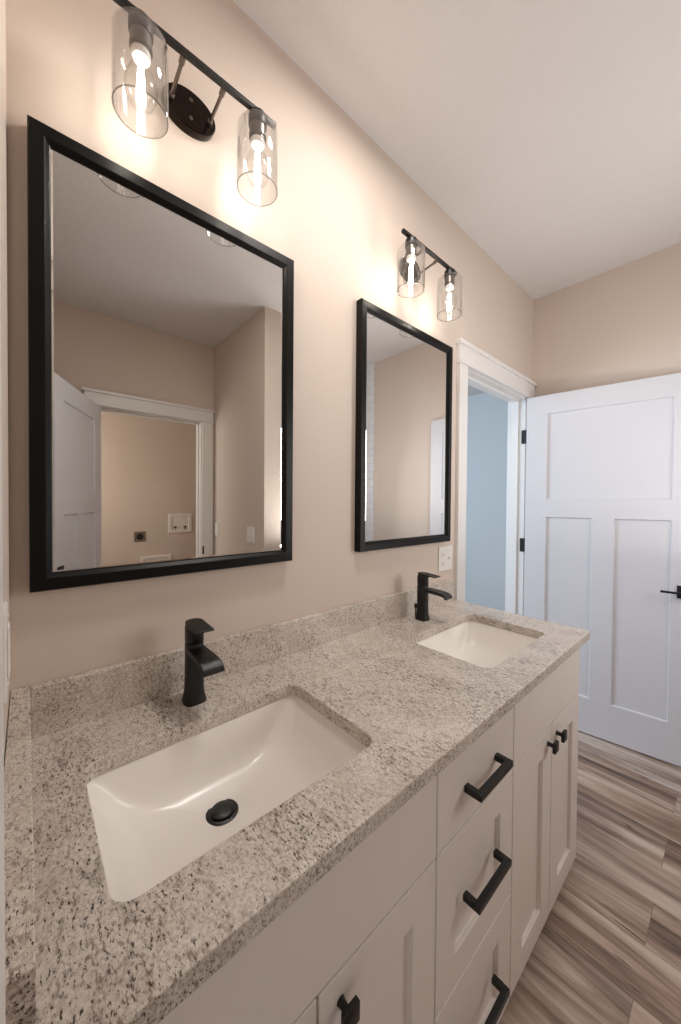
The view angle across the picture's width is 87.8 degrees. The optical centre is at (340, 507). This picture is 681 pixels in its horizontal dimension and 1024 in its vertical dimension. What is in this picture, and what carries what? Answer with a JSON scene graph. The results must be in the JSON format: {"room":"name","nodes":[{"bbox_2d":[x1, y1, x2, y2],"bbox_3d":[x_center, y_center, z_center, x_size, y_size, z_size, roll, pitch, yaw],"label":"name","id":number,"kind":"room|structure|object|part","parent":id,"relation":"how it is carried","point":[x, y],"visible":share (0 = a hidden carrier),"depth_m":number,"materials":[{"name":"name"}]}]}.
{"room":"bathroom","nodes":[
{"label":"bathroom","id":0,"kind":"room"},
{"bbox_2d":[0,0,9,763],"bbox_3d":[0.054,0.001,-0.187,0.115,2.733,2.235,0,1,-42],"label":"wall","id":1,"kind":"structure","parent":0,"point":[3,141],"depth_m":0.57,"materials":[{"name":"beige paint"}]},
{"bbox_2d":[0,222,5,1023],"bbox_3d":[0.105,0.284,-0.133,0.030,2.167,1.030,0,1,-42],"label":"trim","id":2,"kind":"structure","parent":1,"relation":"attached to","point":[2,839],"depth_m":0.22,"materials":[{"name":"white paint"}]},
{"bbox_2d":[3,601,9,703],"bbox_3d":[-0.443,0.189,0.469,0.008,0.116,0.070,0,1,-42],"label":"switch plate","id":3,"kind":"object","parent":1,"relation":"attached to","point":[6,625],"visible":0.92,"depth_m":0.45,"materials":[{"name":"white plastic"}]},
{"bbox_2d":[6,0,533,694],"bbox_3d":[0.875,-0.027,2.110,4.391,2.733,0.115,0,1,-42],"label":"wall","id":4,"kind":"structure","parent":0,"point":[340,210],"depth_m":1.03,"materials":[{"name":"beige paint"}]},
{"bbox_2d":[27,115,293,592],"bbox_3d":[-0.381,-0.293,0.893,0.610,0.917,0.029,0,1,-42],"label":"wall mirror","id":5,"kind":"object","parent":4,"relation":"attached to","point":[161,331],"visible":1,"depth_m":0.82,"materials":[{"name":"black mirror"}]},
{"bbox_2d":[111,0,277,199],"bbox_3d":[-0.330,-0.917,0.832,0.364,0.231,0.171,0,1,-42],"label":"vanity light","id":6,"kind":"object","parent":4,"relation":"attached to","point":[186,110],"visible":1,"depth_m":0.84,"materials":[{"name":"brown metal"}]},
{"bbox_3d":[-0.406,-0.878,0.720,0.101,0.153,0.101,0,1,-42],"label":"lamp shade","id":7,"kind":"part","parent":6,"relation":"part of","materials":[{"name":"clear glass"}]},
{"bbox_2d":[129,23,152,60],"bbox_3d":[-0.405,-0.939,0.719,0.042,0.034,0.042,0,1,-42],"label":"socket","id":8,"kind":"object","parent":6,"relation":"attached to","point":[141,34],"depth_m":0.70,"materials":[{"name":"silver metal"}]},
{"bbox_3d":[-0.375,-0.989,0.813,0.014,0.026,0.092,0,1,-42],"label":"arm","id":9,"kind":"part","parent":6,"relation":"part of","materials":[{"name":"metal"}]},
{"bbox_3d":[-0.306,-0.990,0.874,0.014,0.026,0.092,0,1,-42],"label":"arm","id":10,"kind":"part","parent":6,"relation":"part of","materials":[{"name":"metal"}]},
{"bbox_2d":[249,119,265,143],"bbox_3d":[-0.209,-0.940,0.892,0.042,0.034,0.042,0,1,-42],"label":"socket","id":11,"kind":"object","parent":6,"relation":"attached to","point":[257,127],"depth_m":0.88,"materials":[{"name":"silver metal"}]},
{"bbox_3d":[-0.209,-0.879,0.893,0.101,0.153,0.101,0,1,-42],"label":"lamp shade","id":12,"kind":"part","parent":6,"relation":"part of","materials":[{"name":"clear glass"}]},
{"bbox_2d":[31,579,453,739],"bbox_3d":[-0.033,0.405,1.223,1.560,0.102,0.020,0,1,-42],"label":"backsplash","id":13,"kind":"structure","parent":4,"relation":"attached to","point":[58,704],"depth_m":0.88,"materials":[{"name":"stone"}]},
{"bbox_2d":[354,298,452,551],"bbox_3d":[0.292,-0.297,1.490,0.607,0.917,0.029,0,1,-42],"label":"wall mirror","id":14,"kind":"object","parent":4,"relation":"attached to","point":[403,428],"visible":1,"depth_m":1.44,"materials":[{"name":"black mirror"}]},
{"bbox_2d":[397,228,461,318],"bbox_3d":[0.336,-0.920,1.423,0.364,0.231,0.171,0,1,-42],"label":"vanity light","id":15,"kind":"object","parent":4,"relation":"attached to","point":[408,268],"visible":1,"depth_m":1.44,"materials":[{"name":"brown metal"}]},
{"bbox_2d":[405,236,416,256],"bbox_3d":[0.261,-0.959,1.309,0.045,0.066,0.045,0,1,-42],"label":"socket","id":16,"kind":"object","parent":15,"relation":"attached to","point":[411,241],"depth_m":1.29,"materials":[{"name":"black metal"}]},
{"bbox_3d":[0.261,-0.882,1.310,0.101,0.153,0.101,0,1,-42],"label":"lamp shade","id":17,"kind":"part","parent":15,"relation":"part of","materials":[{"name":"clear glass"}]},
{"bbox_3d":[0.291,-0.993,1.404,0.014,0.026,0.092,0,1,-42],"label":"arm","id":18,"kind":"part","parent":15,"relation":"part of","materials":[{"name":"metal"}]},
{"bbox_3d":[0.360,-0.993,1.465,0.014,0.026,0.092,0,1,-42],"label":"arm","id":19,"kind":"part","parent":15,"relation":"part of","materials":[{"name":"metal"}]},
{"bbox_2d":[444,268,454,285],"bbox_3d":[0.458,-0.960,1.483,0.045,0.066,0.045,0,1,-42],"label":"socket","id":20,"kind":"object","parent":15,"relation":"attached to","point":[449,278],"depth_m":1.47,"materials":[{"name":"black metal"}]},
{"bbox_3d":[0.457,-0.883,1.484,0.101,0.153,0.101,0,1,-42],"label":"lamp shade","id":21,"kind":"part","parent":15,"relation":"part of","materials":[{"name":"clear glass"}]},
{"bbox_2d":[438,545,451,571],"bbox_3d":[0.510,0.245,1.703,0.116,0.116,0.019,0,1,-42],"label":"outlet plate","id":22,"kind":"object","parent":4,"relation":"attached to","point":[444,553],"visible":1,"depth_m":1.70,"materials":[{"name":"white plastic"}]},
{"bbox_2d":[454,338,536,615],"bbox_3d":[0.932,0.256,2.069,0.977,2.169,0.032,0,1,-42],"label":"trim","id":23,"kind":"structure","parent":4,"relation":"attached to","point":[469,356],"depth_m":1.78,"materials":[{"name":"white paint"}]},
{"bbox_2d":[520,372,680,766],"bbox_3d":[1.507,0.318,2.067,0.852,2.040,0.143,1,1,41],"label":"door","id":24,"kind":"structure","parent":23,"relation":"attached to","point":[601,544],"depth_m":2.01,"materials":[{"name":"white paint"}]},
{"bbox_3d":[1.729,0.437,1.817,0.131,0.066,0.054,1,1,41],"label":"handle","id":25,"kind":"part","parent":24,"relation":"part of","materials":[{"name":"black metal"}]},
{"bbox_2d":[468,370,525,614],"bbox_3d":[0.882,0.312,2.124,0.775,2.055,0.115,0,1,-42],"label":"trim","id":26,"kind":"structure","parent":4,"relation":"attached to","point":[514,505],"depth_m":2.36,"materials":[{"name":"white paint"}]},
{"bbox_2d":[233,0,680,396],"bbox_3d":[0.564,-1.426,1.427,5.950,0.080,6.650,0,1,-42],"label":"ceiling","id":27,"kind":"structure","parent":0,"point":[548,131],"depth_m":1.22,"materials":[{"name":"white paint"}]},
{"bbox_2d":[465,393,507,610],"bbox_3d":[1.598,-0.059,4.679,0.100,2.733,3.000,0,1,-42],"label":"wall","id":28,"kind":"structure","parent":0,"point":[487,417],"depth_m":4.38,"materials":[{"name":"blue paint"}]},
{"bbox_2d":[498,730,680,1023],"bbox_3d":[0.543,1.387,1.469,5.950,0.080,6.650,0,1,-42],"label":"floor","id":29,"kind":"structure","parent":0,"point":[607,950],"depth_m":1.19,"materials":[{"name":"wood"}]},
{"bbox_2d":[158,648,579,1023],"bbox_3d":[0.136,0.921,1.001,1.570,0.860,0.590,0,1,-42],"label":"vanity cabinet","id":30,"kind":"object","parent":29,"relation":"on","point":[437,916],"visible":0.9,"depth_m":0.71,"materials":[{"name":"white paint"}]},
{"bbox_2d":[4,579,589,1023],"bbox_3d":[0.145,0.425,1.009,1.602,0.132,0.578,0,1,-42],"label":"countertop","id":31,"kind":"structure","parent":30,"relation":"on","point":[75,953],"depth_m":0.60,"materials":[{"name":"stone"}]},
{"bbox_2d":[182,618,224,706],"bbox_3d":[-0.321,0.365,0.812,0.050,0.190,0.162,0,1,-42],"label":"faucet","id":32,"kind":"object","parent":31,"relation":"on","point":[201,662],"visible":1,"depth_m":0.82,"materials":[{"name":"black metal"}]},
{"bbox_3d":[-0.332,0.294,0.824,0.043,0.049,0.089,0,1,-42],"label":"lever handle","id":33,"kind":"part","parent":32,"relation":"part of","materials":[{"name":"black metal"}]},
{"bbox_3d":[-0.309,0.342,0.799,0.046,0.026,0.127,0,1,-42],"label":"spout","id":34,"kind":"part","parent":32,"relation":"part of","materials":[{"name":"black metal"}]},
{"bbox_2d":[87,696,366,901],"bbox_3d":[-0.194,0.560,0.670,0.488,0.132,0.331,0,1,-42],"label":"undermount sink","id":35,"kind":"object","parent":31,"relation":"in","point":[156,813],"visible":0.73,"depth_m":0.73,"materials":[{"name":"white ceramic"}]},
{"bbox_2d":[414,572,451,621],"bbox_3d":[0.362,0.361,1.413,0.050,0.190,0.162,0,1,-42],"label":"faucet","id":36,"kind":"object","parent":31,"relation":"on","point":[422,614],"visible":1,"depth_m":1.42,"materials":[{"name":"black metal"}]},
{"bbox_3d":[0.352,0.290,1.425,0.043,0.049,0.089,0,1,-42],"label":"lever handle","id":37,"kind":"part","parent":36,"relation":"part of","materials":[{"name":"black metal"}]},
{"bbox_3d":[0.374,0.339,1.399,0.046,0.026,0.127,0,1,-42],"label":"spout","id":38,"kind":"part","parent":36,"relation":"part of","materials":[{"name":"black metal"}]},
{"bbox_2d":[417,621,537,667],"bbox_3d":[0.491,0.556,1.269,0.483,0.132,0.330,0,1,-42],"label":"undermount sink","id":39,"kind":"object","parent":31,"relation":"in","point":[482,645],"visible":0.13,"depth_m":1.41,"materials":[{"name":"white ceramic"}]},
{"bbox_3d":[-0.045,0.600,0.504,0.613,0.191,0.019,0,1,-42],"label":"false drawer","id":40,"kind":"part","parent":30,"relation":"part of","materials":[{"name":"white paint"}]},
{"bbox_3d":[-0.160,1.012,0.411,0.315,0.622,0.019,0,1,-42],"label":"cabinet door","id":41,"kind":"part","parent":30,"relation":"part of","materials":[{"name":"white paint"}]},
{"bbox_3d":[0.009,0.745,0.524,0.031,0.031,0.027,0,1,-42],"label":"knob","id":42,"kind":"part","parent":30,"relation":"part of","materials":[{"name":"black metal"}]},
{"bbox_3d":[0.071,1.010,0.616,0.293,0.622,0.019,0,1,-42],"label":"cabinet door","id":43,"kind":"part","parent":30,"relation":"part of","materials":[{"name":"white paint"}]},
{"bbox_3d":[0.315,1.175,0.836,0.354,0.290,0.019,0,1,-42],"label":"drawer","id":44,"kind":"part","parent":30,"relation":"part of","materials":[{"name":"white paint"}]},
{"bbox_3d":[0.318,0.862,0.831,0.354,0.327,0.019,0,1,-42],"label":"drawer","id":45,"kind":"part","parent":30,"relation":"part of","materials":[{"name":"white paint"}]},
{"bbox_3d":[0.320,0.598,0.828,0.354,0.191,0.019,0,1,-42],"label":"drawer","id":46,"kind":"part","parent":30,"relation":"part of","materials":[{"name":"white paint"}]},
{"bbox_3d":[0.339,0.852,0.811,0.158,0.014,0.039,0,1,-42],"label":"drawer handle","id":47,"kind":"part","parent":30,"relation":"part of","materials":[{"name":"black metal"}]},
{"bbox_3d":[0.341,0.612,0.808,0.158,0.014,0.039,0,1,-42],"label":"drawer handle","id":48,"kind":"part","parent":30,"relation":"part of","materials":[{"name":"black metal"}]},
{"bbox_3d":[0.337,1.169,0.816,0.158,0.014,0.039,0,1,-42],"label":"drawer handle","id":49,"kind":"part","parent":30,"relation":"part of","materials":[{"name":"black metal"}]},
{"bbox_3d":[0.560,1.008,1.050,0.289,0.622,0.019,0,1,-42],"label":"cabinet door","id":50,"kind":"part","parent":30,"relation":"part of","materials":[{"name":"white paint"}]},
{"bbox_3d":[0.672,0.596,1.139,0.577,0.191,0.019,0,1,-42],"label":"false drawer","id":51,"kind":"part","parent":30,"relation":"part of","materials":[{"name":"white paint"}]},
{"bbox_3d":[0.660,0.741,1.101,0.031,0.031,0.027,0,1,-42],"label":"knob","id":52,"kind":"part","parent":30,"relation":"part of","materials":[{"name":"black metal"}]},
{"bbox_3d":[0.720,0.741,1.155,0.031,0.031,0.027,0,1,-42],"label":"knob","id":53,"kind":"part","parent":30,"relation":"part of","materials":[{"name":"black metal"}]},
{"bbox_3d":[0.778,1.006,1.243,0.284,0.622,0.019,0,1,-42],"label":"cabinet door","id":54,"kind":"part","parent":30,"relation":"part of","materials":[{"name":"white paint"}]},
{"bbox_2d":[533,243,680,396],"bbox_3d":[2.478,0.000,1.150,0.115,2.733,3.450,0,1,-42],"label":"wall","id":55,"kind":"structure","parent":0,"point":[620,324],"depth_m":2.06,"materials":[{"name":"beige paint"}]}
]}

